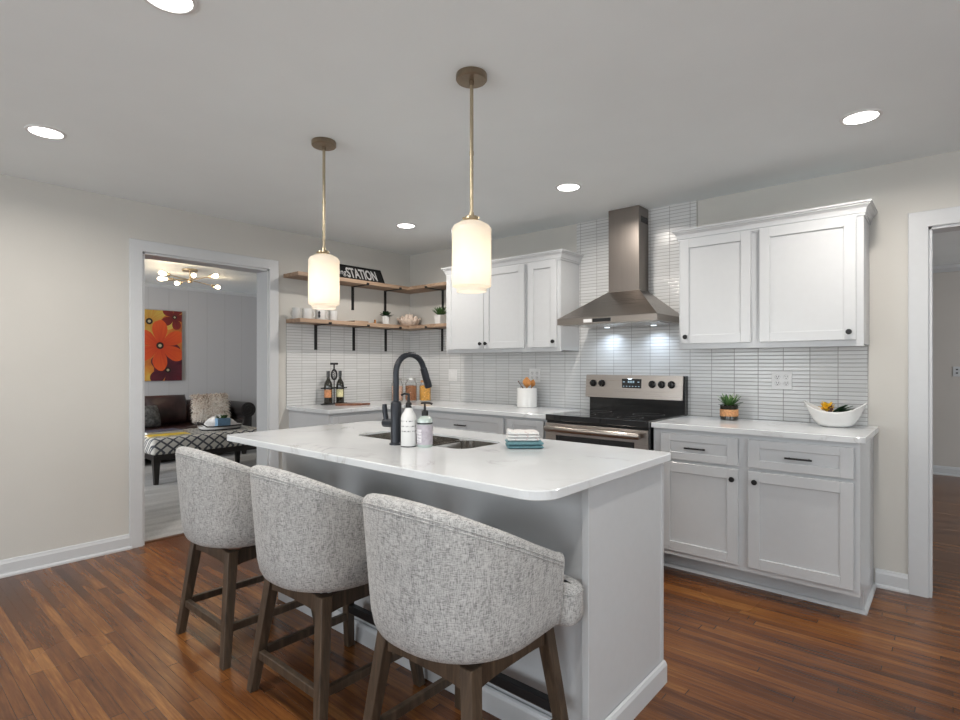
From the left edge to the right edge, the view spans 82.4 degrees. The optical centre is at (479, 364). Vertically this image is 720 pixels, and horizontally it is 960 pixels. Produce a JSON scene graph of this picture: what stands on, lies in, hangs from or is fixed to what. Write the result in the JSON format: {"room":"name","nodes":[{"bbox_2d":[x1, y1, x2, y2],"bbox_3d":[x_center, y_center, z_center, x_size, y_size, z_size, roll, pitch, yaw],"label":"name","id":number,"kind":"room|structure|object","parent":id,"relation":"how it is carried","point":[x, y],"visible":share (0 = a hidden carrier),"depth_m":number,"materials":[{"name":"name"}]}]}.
{"room":"kitchen","nodes":[
{"label":"kitchen","id":0,"kind":"room"},
{"bbox_2d":[145,287,256,426],"bbox_3d":[-5.251,0.068,7.340,0.200,2.445,6.400,0,0,41],"label":"wall","id":1,"kind":"structure","parent":0,"point":[219,331],"depth_m":8.49,"materials":[{"name":"grey paint"}]},
{"bbox_2d":[145,309,181,380],"bbox_3d":[-4.660,-0.273,7.841,0.035,1.015,0.731,0,0,41],"label":"canvas painting","id":2,"kind":"object","parent":1,"relation":"attached to","point":[163,329],"visible":0.58,"depth_m":7.92},
{"bbox_2d":[145,283,256,296],"bbox_3d":[-5.205,-1.130,7.214,0.035,0.050,6.230,0,0,41],"label":"trim","id":3,"kind":"structure","parent":1,"relation":"attached to","point":[146,284],"depth_m":8.30,"materials":[{"name":"paint"}]},
{"bbox_2d":[0,174,409,559],"bbox_3d":[-3.016,0.068,3.330,0.175,2.445,6.750,0,0,41],"label":"wall","id":4,"kind":"structure","parent":0,"point":[64,251],"depth_m":3.63,"materials":[{"name":"paint"}]},
{"bbox_2d":[0,534,131,578],"bbox_3d":[-3.744,1.238,2.332,0.026,0.104,3.987,0,0,41],"label":"baseboard","id":5,"kind":"structure","parent":4,"relation":"attached to","point":[18,565],"depth_m":3.54,"materials":[{"name":"paint"}]},
{"bbox_2d":[145,533,184,542],"bbox_3d":[-2.131,1.289,4.310,0.035,0.010,0.930,0,0,41],"label":"trim","id":6,"kind":"structure","parent":4,"relation":"attached to","point":[180,534],"depth_m":4.06,"materials":[{"name":"brown wood"}]},
{"bbox_2d":[129,238,278,548],"bbox_3d":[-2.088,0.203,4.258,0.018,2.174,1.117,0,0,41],"label":"trim","id":7,"kind":"structure","parent":4,"relation":"attached to","point":[137,247],"depth_m":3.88,"materials":[{"name":"paint"}]},
{"bbox_2d":[286,323,409,405],"bbox_3d":[-1.209,0.001,5.284,0.008,0.718,1.431,0,0,41],"label":"tile backsplash","id":8,"kind":"structure","parent":4,"relation":"attached to","point":[367,371],"depth_m":5.19,"materials":[{"name":"white tile"}]},
{"bbox_2d":[283,271,445,311],"bbox_3d":[-0.907,-0.651,5.007,0.826,0.257,1.455,0,0,41],"label":"corner shelf","id":9,"kind":"object","parent":4,"relation":"attached to","point":[298,275],"visible":0.77,"depth_m":5.27,"materials":[{"name":"brown wood"}]},
{"bbox_2d":[340,264,384,282],"bbox_3d":[-1.216,-0.858,5.155,0.093,0.155,0.755,0,0,41],"label":"wooden sign","id":10,"kind":"object","parent":9,"relation":"on","point":[346,271],"visible":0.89,"depth_m":5.24,"materials":[{"name":"black wood"}]},
{"bbox_2d":[286,318,445,350],"bbox_3d":[-0.900,-0.262,5.008,0.818,0.257,1.428,0,0,41],"label":"corner shelf","id":11,"kind":"object","parent":4,"relation":"attached to","point":[315,322],"visible":0.94,"depth_m":5.18,"materials":[{"name":"brown wood"}]},
{"bbox_2d":[291,307,300,318],"bbox_3d":[-1.582,-0.438,4.708,0.096,0.095,0.072,0,0,41],"label":"mug","id":12,"kind":"object","parent":11,"relation":"on","point":[296,312],"visible":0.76,"depth_m":4.67,"materials":[{"name":"grey ceramic"}]},
{"bbox_2d":[302,308,314,318],"bbox_3d":[-1.497,-0.438,4.772,0.084,0.095,0.103,0,0,41],"label":"mug","id":13,"kind":"object","parent":11,"relation":"on","point":[306,312],"visible":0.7,"depth_m":4.73,"materials":[{"name":"white ceramic"}]},
{"bbox_2d":[315,309,327,319],"bbox_3d":[-1.411,-0.440,4.860,0.088,0.098,0.102,0,0,25],"label":"mug","id":14,"kind":"object","parent":11,"relation":"on","point":[319,314],"visible":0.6,"depth_m":4.82,"materials":[{"name":"white ceramic"}]},
{"bbox_2d":[326,311,337,320],"bbox_3d":[-1.337,-0.436,4.943,0.080,0.092,0.103,0,0,41],"label":"mug","id":15,"kind":"object","parent":11,"relation":"on","point":[332,315],"visible":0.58,"depth_m":4.92,"materials":[{"name":"white ceramic"}]},
{"bbox_2d":[380,311,390,323],"bbox_3d":[-0.917,-0.458,5.399,0.138,0.136,0.156,0,0,-7],"label":"potted plant","id":16,"kind":"object","parent":11,"relation":"on","point":[386,315],"visible":0.99,"depth_m":5.36,"materials":[{"name":"green plant"}]},
{"bbox_2d":[397,314,420,325],"bbox_3d":[-0.731,-0.455,5.647,0.251,0.125,0.251,0,0,41],"label":"shell ornament","id":17,"kind":"object","parent":11,"relation":"on","point":[408,320],"visible":0.84,"depth_m":5.57,"materials":[{"name":"beige ceramic"}]},
{"bbox_2d":[433,306,445,323],"bbox_3d":[-0.382,-0.478,5.346,0.180,0.174,0.186,0,0,6],"label":"potted plant","id":18,"kind":"object","parent":11,"relation":"on","point":[440,317],"visible":0.94,"depth_m":5.31,"materials":[{"name":"green plant"}]},
{"bbox_2d":[0,0,959,293],"bbox_3d":[-0.046,-1.205,3.805,12.700,0.100,11.350,0,0,41],"label":"ceiling","id":19,"kind":"structure","parent":0,"point":[217,109],"depth_m":2.43,"materials":[{"name":"paint"}]},
{"bbox_2d":[24,125,66,139],"bbox_3d":[-2.156,-1.152,2.722,0.168,0.006,0.168,0,0,41],"label":"recessed light","id":20,"kind":"object","parent":19,"relation":"in","point":[38,130],"visible":1,"depth_m":2.72,"materials":[{"name":"white plastic"}]},
{"bbox_2d":[144,0,197,14],"bbox_3d":[-0.980,-1.152,1.722,0.168,0.006,0.168,0,0,41],"label":"recessed light","id":21,"kind":"object","parent":19,"relation":"in","point":[178,7],"visible":1,"depth_m":1.76,"materials":[{"name":"white plastic"}]},
{"bbox_2d":[157,268,219,288],"bbox_3d":[-3.540,-1.070,6.667,0.673,0.170,1.083,0,0,-24],"label":"ceiling fixture","id":22,"kind":"object","parent":19,"relation":"attached to","point":[190,270],"visible":1,"depth_m":6.58,"materials":[{"name":"white glass"}]},
{"bbox_2d":[308,137,339,309],"bbox_3d":[-0.808,-0.722,2.838,0.158,0.866,0.158,0,0,41],"label":"pendant light","id":23,"kind":"object","parent":19,"relation":"hanging from","point":[323,267],"visible":1,"depth_m":2.78,"materials":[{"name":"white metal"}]},
{"bbox_2d":[396,223,415,227],"bbox_3d":[-0.615,-1.152,4.553,0.168,0.006,0.168,0,0,41],"label":"recessed light","id":24,"kind":"object","parent":19,"relation":"in","point":[400,225],"visible":1,"depth_m":4.54,"materials":[{"name":"white plastic"}]},
{"bbox_2d":[452,66,490,293],"bbox_3d":[-0.034,-0.722,2.183,0.158,0.866,0.158,0,0,41],"label":"pendant light","id":25,"kind":"object","parent":19,"relation":"hanging from","point":[471,237],"visible":1,"depth_m":2.13,"materials":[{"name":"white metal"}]},
{"bbox_2d":[555,183,580,191],"bbox_3d":[0.575,-1.152,3.566,0.168,0.006,0.168,0,0,41],"label":"recessed light","id":26,"kind":"object","parent":19,"relation":"in","point":[566,187],"visible":1,"depth_m":3.57,"materials":[{"name":"white plastic"}]},
{"bbox_2d":[839,109,882,125],"bbox_3d":[1.777,-1.152,2.557,0.168,0.006,0.168,0,0,41],"label":"recessed light","id":27,"kind":"object","parent":19,"relation":"in","point":[866,115],"visible":1,"depth_m":2.55,"materials":[{"name":"white plastic"}]},
{"bbox_2d":[0,449,959,719],"bbox_3d":[-0.046,1.340,3.805,12.700,0.100,11.350,0,0,41],"label":"floor","id":28,"kind":"structure","parent":0,"point":[96,638],"depth_m":2.47,"materials":[{"name":"brown wood"}]},
{"bbox_2d":[145,399,255,453],"bbox_3d":[-4.357,0.900,7.381,0.940,0.780,2.316,0,0,41],"label":"leather sofa","id":29,"kind":"object","parent":28,"relation":"on","point":[245,411],"visible":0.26,"depth_m":7.88,"materials":[{"name":"black leather"}]},
{"bbox_2d":[145,405,160,427],"bbox_3d":[-4.298,0.675,7.098,0.162,0.276,0.300,0,0,26],"label":"throw pillow","id":30,"kind":"object","parent":29,"relation":"on","point":[152,415],"visible":0.66,"depth_m":7.09,"materials":[{"name":"grey fabric"}]},
{"bbox_2d":[145,427,164,430],"bbox_3d":[-4.577,0.895,6.943,0.700,0.140,0.940,0,0,41],"label":"seat cushion","id":31,"kind":"object","parent":29,"relation":"on","point":[151,428],"depth_m":7.06,"materials":[{"name":"leather"}]},
{"bbox_2d":[145,395,187,423],"bbox_3d":[-4.291,0.615,7.489,0.265,0.384,0.560,0,0,41],"label":"leather pillow","id":32,"kind":"object","parent":29,"relation":"on","point":[172,408],"visible":0.77,"depth_m":7.45,"materials":[{"name":"brown leather"}]},
{"bbox_2d":[160,421,204,428],"bbox_3d":[-3.956,0.895,7.662,0.700,0.140,0.940,0,0,41],"label":"seat cushion","id":33,"kind":"object","parent":29,"relation":"on","point":[189,424],"depth_m":7.41,"materials":[{"name":"leather"}]},
{"bbox_2d":[189,393,230,423],"bbox_3d":[-3.806,0.613,7.745,0.547,0.427,0.251,0,0,-41],"label":"shaggy pillow","id":34,"kind":"object","parent":29,"relation":"on","point":[205,406],"visible":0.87,"depth_m":7.68,"materials":[{"name":"beige fur"}]},
{"bbox_2d":[145,425,256,484],"bbox_3d":[-3.335,1.042,6.545,0.740,0.504,1.300,0,0,41],"label":"ottoman bench","id":35,"kind":"object","parent":28,"relation":"on","point":[157,449],"visible":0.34,"depth_m":6.17,"materials":[{"name":"fabric"}]},
{"bbox_2d":[145,428,183,434],"bbox_3d":[-3.680,0.774,6.314,0.251,0.030,0.400,0,0,35],"label":"magazine","id":36,"kind":"object","parent":35,"relation":"on","point":[169,430],"visible":0.68,"depth_m":6.30,"materials":[{"name":"white paper"}]},
{"bbox_2d":[145,432,190,437],"bbox_3d":[-3.480,0.783,6.102,0.221,0.012,0.420,0,0,45],"label":"magazine","id":37,"kind":"object","parent":35,"relation":"on","point":[176,433],"visible":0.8,"depth_m":6.08,"materials":[{"name":"yellow paper"}]},
{"bbox_2d":[145,425,256,454],"bbox_3d":[-3.335,0.882,6.545,0.740,0.185,1.300,0,0,41],"label":"cushion","id":38,"kind":"object","parent":35,"relation":"on","point":[207,441],"depth_m":6.21,"materials":[{"name":"fabric"}]},
{"bbox_2d":[197,419,243,430],"bbox_3d":[-3.178,0.735,6.713,0.396,0.108,0.546,0,0,41],"label":"serving tray","id":39,"kind":"object","parent":35,"relation":"on","point":[238,425],"visible":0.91,"depth_m":6.55,"materials":[{"name":"white ceramic"}]},
{"bbox_2d":[203,414,236,426],"bbox_3d":[-3.198,0.696,6.758,0.212,0.170,0.435,0,0,41],"label":"cloth","id":40,"kind":"object","parent":39,"relation":"in","point":[211,421],"visible":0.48,"depth_m":6.65,"materials":[{"name":"white fabric"}]},
{"bbox_2d":[215,415,230,425],"bbox_3d":[-3.121,0.694,6.626,0.078,0.175,0.188,0,0,41],"label":"potted plant","id":41,"kind":"object","parent":39,"relation":"in","point":[224,420],"visible":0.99,"depth_m":6.61,"materials":[{"name":"green plant"}]},
{"bbox_2d":[175,446,314,670],"bbox_3d":[-1.124,0.830,2.645,0.571,0.921,0.592,0,0,41],"label":"bar stool","id":42,"kind":"object","parent":28,"relation":"on","point":[215,499],"visible":0.58,"depth_m":2.38,"materials":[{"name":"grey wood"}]},
{"bbox_2d":[246,465,424,719],"bbox_3d":[-0.585,0.830,2.179,0.571,0.921,0.592,0,0,41],"label":"bar stool","id":43,"kind":"object","parent":28,"relation":"on","point":[310,533],"visible":0.8,"depth_m":1.92,"materials":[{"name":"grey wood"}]},
{"bbox_2d":[289,408,403,427],"bbox_3d":[-0.969,0.840,5.093,0.616,0.900,1.403,0,0,41],"label":"base cabinet","id":44,"kind":"object","parent":28,"relation":"on","point":[297,419],"visible":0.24,"depth_m":4.58,"materials":[{"name":"paint"}]},
{"bbox_2d":[278,452,666,719],"bbox_3d":[-0.169,0.840,2.628,1.933,0.900,0.644,0,0,41],"label":"kitchen island","id":45,"kind":"object","parent":28,"relation":"on","point":[609,535],"visible":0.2,"depth_m":1.97,"materials":[{"name":"paint"}]},
{"bbox_2d":[227,421,670,500],"bbox_3d":[-0.260,0.375,2.525,1.964,0.030,0.943,0,0,41],"label":"island countertop","id":46,"kind":"structure","parent":45,"relation":"on","point":[559,469],"depth_m":2.12,"materials":[{"name":"stone"}]},
{"bbox_2d":[381,352,431,444],"bbox_3d":[-0.341,0.150,2.549,0.120,0.419,0.233,0,0,41],"label":"kitchen faucet","id":47,"kind":"object","parent":46,"relation":"on","point":[394,422],"visible":1,"depth_m":2.46,"materials":[{"name":"black metal"}]},
{"bbox_2d":[401,393,416,446],"bbox_3d":[-0.314,0.241,2.414,0.069,0.237,0.069,0,0,41],"label":"soap dispenser","id":48,"kind":"object","parent":46,"relation":"on","point":[408,418],"visible":1,"depth_m":2.39,"materials":[{"name":"white plastic"}]},
{"bbox_2d":[417,402,432,447],"bbox_3d":[-0.242,0.261,2.405,0.070,0.198,0.070,0,0,41],"label":"soap dispenser","id":49,"kind":"object","parent":46,"relation":"on","point":[424,422],"visible":1,"depth_m":2.38,"materials":[{"name":"white plastic"}]},
{"bbox_2d":[417,416,432,447],"bbox_3d":[-0.242,0.292,2.405,0.070,0.136,0.070,0,0,41],"label":"bottle","id":50,"kind":"object","parent":49,"relation":"attached to","point":[424,423],"depth_m":2.38,"materials":[{"name":"white plastic"}]},
{"bbox_2d":[363,432,497,448],"bbox_3d":[-0.265,0.480,2.672,0.758,0.222,0.298,0,0,41],"label":"sink","id":51,"kind":"object","parent":46,"relation":"in","point":[447,442],"visible":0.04,"depth_m":2.66,"materials":[{"name":"metal"}]},
{"bbox_2d":[505,439,543,448],"bbox_3d":[0.192,0.345,2.390,0.157,0.030,0.127,0,0,-2],"label":"folded towel","id":52,"kind":"object","parent":46,"relation":"on","point":[510,444],"visible":0.84,"depth_m":2.33,"materials":[{"name":"teal fabric"}]},
{"bbox_2d":[506,428,539,440],"bbox_3d":[0.186,0.307,2.401,0.140,0.046,0.113,0,0,-1],"label":"folded towel","id":53,"kind":"object","parent":52,"relation":"on","point":[516,434],"visible":1,"depth_m":2.35,"materials":[{"name":"white fabric"}]},
{"bbox_2d":[362,493,583,719],"bbox_3d":[-0.055,0.830,1.722,0.571,0.921,0.592,0,0,41],"label":"bar stool","id":54,"kind":"object","parent":28,"relation":"on","point":[462,599],"visible":1,"depth_m":1.48,"materials":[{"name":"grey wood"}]},
{"bbox_2d":[412,409,546,438],"bbox_3d":[0.089,0.840,4.666,1.540,0.900,0.665,0,0,41],"label":"base cabinet","id":55,"kind":"object","parent":28,"relation":"on","point":[495,424],"visible":0.21,"depth_m":4.34,"materials":[{"name":"paint"}]},
{"bbox_2d":[286,399,583,418],"bbox_3d":[-0.388,0.375,4.568,2.170,0.030,1.424,0,0,41],"label":"countertop","id":56,"kind":"structure","parent":55,"relation":"on","point":[540,412],"depth_m":4.59,"materials":[{"name":"stone"}]},
{"bbox_2d":[321,363,346,404],"bbox_3d":[-1.320,0.172,4.962,0.106,0.378,0.270,0,0,41],"label":"wine rack","id":57,"kind":"object","parent":56,"relation":"on","point":[333,364],"visible":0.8,"depth_m":4.96,"materials":[{"name":"black metal"}]},
{"bbox_2d":[324,371,331,403],"bbox_3d":[-1.361,0.203,4.914,0.073,0.293,0.073,0,0,41],"label":"wine bottle","id":58,"kind":"object","parent":57,"relation":"in","point":[328,384],"visible":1,"depth_m":4.89,"materials":[{"name":"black glass"}]},
{"bbox_2d":[336,371,343,402],"bbox_3d":[-1.279,0.203,5.009,0.073,0.293,0.073,0,0,41],"label":"wine bottle","id":59,"kind":"object","parent":57,"relation":"in","point":[339,392],"visible":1,"depth_m":4.98,"materials":[{"name":"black glass"}]},
{"bbox_2d":[335,403,369,405],"bbox_3d":[-1.129,0.352,4.861,0.304,0.016,0.120,0,0,-15],"label":"cutting board","id":60,"kind":"object","parent":56,"relation":"on","point":[336,404],"visible":1,"depth_m":4.82,"materials":[{"name":"brown wood"}]},
{"bbox_2d":[392,378,402,399],"bbox_3d":[-0.818,0.248,5.413,0.114,0.223,0.114,0,0,41],"label":"glass jar","id":61,"kind":"object","parent":56,"relation":"on","point":[400,387],"visible":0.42,"depth_m":5.38,"materials":[{"name":"glass"}]},
{"bbox_2d":[406,378,416,400],"bbox_3d":[-0.680,0.245,5.405,0.114,0.230,0.114,0,0,41],"label":"glass jar","id":62,"kind":"object","parent":56,"relation":"on","point":[411,389],"visible":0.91,"depth_m":5.36,"materials":[{"name":"glass"}]},
{"bbox_2d":[420,380,430,400],"bbox_3d":[-0.541,0.259,5.401,0.114,0.203,0.114,0,0,41],"label":"glass jar","id":63,"kind":"object","parent":56,"relation":"on","point":[425,394],"visible":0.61,"depth_m":5.36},
{"bbox_2d":[517,387,536,407],"bbox_3d":[0.399,0.279,4.643,0.172,0.162,0.172,0,0,41],"label":"utensil crock","id":64,"kind":"object","parent":56,"relation":"on","point":[526,397],"visible":0.96,"depth_m":4.57,"materials":[{"name":"white ceramic"}]},
{"bbox_2d":[523,377,530,387],"bbox_3d":[0.394,0.223,4.593,0.088,0.237,0.033,0,0,41],"label":"wooden spoon","id":65,"kind":"object","parent":64,"relation":"in","point":[526,382],"visible":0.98,"depth_m":4.58,"materials":[{"name":"brown wood"}]},
{"bbox_2d":[543,375,687,450],"bbox_3d":[0.938,0.685,3.868,0.785,1.210,0.745,0,0,41],"label":"electric range","id":66,"kind":"object","parent":28,"relation":"on","point":[622,411],"visible":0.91,"depth_m":3.88,"materials":[{"name":"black metal"}]},
{"bbox_2d":[546,409,684,427],"bbox_3d":[0.955,0.373,3.871,0.762,0.044,0.622,0,0,41],"label":"cooktop","id":67,"kind":"object","parent":66,"relation":"in","point":[593,418],"depth_m":3.76,"materials":[{"name":"black glass"}]},
{"bbox_2d":[654,427,876,614],"bbox_3d":[1.682,0.840,3.291,1.085,0.900,0.665,0,0,41],"label":"base cabinet","id":68,"kind":"object","parent":28,"relation":"on","point":[792,517],"visible":0.94,"depth_m":3.01,"materials":[{"name":"paint"}]},
{"bbox_2d":[651,415,878,442],"bbox_3d":[1.688,0.375,3.293,1.094,0.030,0.642,0,0,41],"label":"countertop","id":69,"kind":"structure","parent":68,"relation":"on","point":[773,428],"depth_m":3.13,"materials":[{"name":"stone"}]},
{"bbox_2d":[720,404,738,420],"bbox_3d":[1.622,0.310,3.568,0.112,0.100,0.112,0,0,41],"label":"pot","id":70,"kind":"object","parent":69,"relation":"on","point":[730,412],"depth_m":3.52,"materials":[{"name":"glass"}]},
{"bbox_2d":[718,393,742,420],"bbox_3d":[1.620,0.273,3.553,0.156,0.174,0.155,0,0,41],"label":"potted succulent","id":71,"kind":"object","parent":69,"relation":"on","point":[729,410],"visible":1,"depth_m":3.53,"materials":[{"name":"green plant"}]},
{"bbox_2d":[804,400,866,427],"bbox_3d":[2.043,0.286,3.158,0.310,0.146,0.170,0,0,41],"label":"bowl","id":72,"kind":"object","parent":69,"relation":"on","point":[846,419],"visible":0.97,"depth_m":3.10,"materials":[{"name":"white ceramic"}]},
{"bbox_2d":[818,401,852,411],"bbox_3d":[2.043,0.271,3.137,0.186,0.118,0.091,0,0,41],"label":"fruit","id":73,"kind":"object","parent":72,"relation":"in","point":[827,407],"visible":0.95,"depth_m":3.15,"materials":[{"name":"yellow plant"}]},
{"bbox_2d":[410,150,959,581],"bbox_3d":[1.862,0.068,3.664,7.125,2.445,0.130,0,0,41],"label":"wall","id":74,"kind":"structure","parent":0,"point":[896,190],"depth_m":3.18,"materials":[{"name":"paint"}]},
{"bbox_2d":[441,249,583,353],"bbox_3d":[0.237,-0.495,4.748,1.308,0.788,0.333,0,0,41],"label":"upper cabinet","id":75,"kind":"object","parent":74,"relation":"attached to","point":[522,306],"visible":0.93,"depth_m":4.49,"materials":[{"name":"paint"}]},
{"bbox_2d":[557,205,678,328],"bbox_3d":[1.015,-0.717,3.971,0.759,0.874,0.494,0,0,41],"label":"range hood","id":76,"kind":"object","parent":74,"relation":"attached to","point":[628,302],"visible":1,"depth_m":3.99,"materials":[{"name":"metal"}]},
{"bbox_2d":[641,216,647,224],"bbox_3d":[1.208,-1.062,4.031,0.002,0.045,0.112,0,0,41],"label":"vent grille","id":77,"kind":"object","parent":76,"relation":"attached to","point":[644,219],"depth_m":4.03,"materials":[{"name":"black metal"}]},
{"bbox_2d":[410,201,867,425],"bbox_3d":[0.768,-0.398,4.517,3.986,1.515,0.008,0,0,41],"label":"tile backsplash","id":78,"kind":"structure","parent":74,"relation":"attached to","point":[838,375],"depth_m":4.05,"materials":[{"name":"white tile"}]},
{"bbox_2d":[449,369,456,380],"bbox_3d":[-0.269,0.105,5.400,0.116,0.116,0.010,0,0,41],"label":"light switch","id":79,"kind":"object","parent":78,"relation":"attached to","point":[452,372],"visible":1,"depth_m":5.40,"materials":[{"name":"white plastic"}]},
{"bbox_2d":[529,369,539,381],"bbox_3d":[0.476,0.095,4.759,0.116,0.116,0.007,0,0,41],"label":"wall outlet","id":80,"kind":"object","parent":78,"relation":"attached to","point":[534,374],"visible":0.98,"depth_m":4.76,"materials":[{"name":"white plastic"}]},
{"bbox_2d":[772,371,791,388],"bbox_3d":[1.930,0.100,3.504,0.116,0.116,0.007,0,0,41],"label":"wall outlet","id":81,"kind":"object","parent":78,"relation":"attached to","point":[780,379],"visible":1,"depth_m":3.50,"materials":[{"name":"white plastic"}]},
{"bbox_2d":[671,199,877,348],"bbox_3d":[1.788,-0.495,3.410,1.088,0.788,0.333,0,0,41],"label":"upper cabinet","id":82,"kind":"object","parent":74,"relation":"attached to","point":[799,278],"visible":1,"depth_m":3.25,"materials":[{"name":"paint"}]},
{"bbox_2d":[875,568,908,593],"bbox_3d":[2.356,1.238,3.135,0.153,0.104,0.026,0,0,41],"label":"baseboard","id":83,"kind":"structure","parent":74,"relation":"attached to","point":[884,579],"depth_m":3.13,"materials":[{"name":"paint"}]},
{"bbox_2d":[908,206,959,597],"bbox_3d":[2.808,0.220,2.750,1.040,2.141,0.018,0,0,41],"label":"trim","id":84,"kind":"structure","parent":74,"relation":"attached to","point":[919,223],"depth_m":3.05,"materials":[{"name":"paint"}]},
{"bbox_2d":[933,271,959,467],"bbox_3d":[6.262,0.068,5.758,5.700,2.445,0.150,0,0,41],"label":"wall","id":85,"kind":"structure","parent":0,"point":[946,285],"depth_m":6.38,"materials":[{"name":"paint"}]},
{"bbox_2d":[933,465,959,476],"bbox_3d":[6.212,1.238,5.684,5.480,0.104,0.026,0,0,41],"label":"baseboard","id":86,"kind":"structure","parent":85,"relation":"attached to","point":[937,470],"depth_m":6.37,"materials":[{"name":"paint"}]},
{"bbox_2d":[933,263,959,272],"bbox_3d":[6.201,-1.115,5.672,5.480,0.080,0.060,0,0,41],"label":"trim","id":87,"kind":"structure","parent":85,"relation":"attached to","point":[949,267],"depth_m":6.34,"materials":[{"name":"paint"}]},
{"bbox_2d":[953,367,959,376],"bbox_3d":[5.496,0.083,6.314,0.072,0.115,0.009,0,0,41],"label":"wall outlet","id":88,"kind":"object","parent":85,"relation":"attached to","point":[956,370],"visible":1,"depth_m":6.32,"materials":[{"name":"plastic"}]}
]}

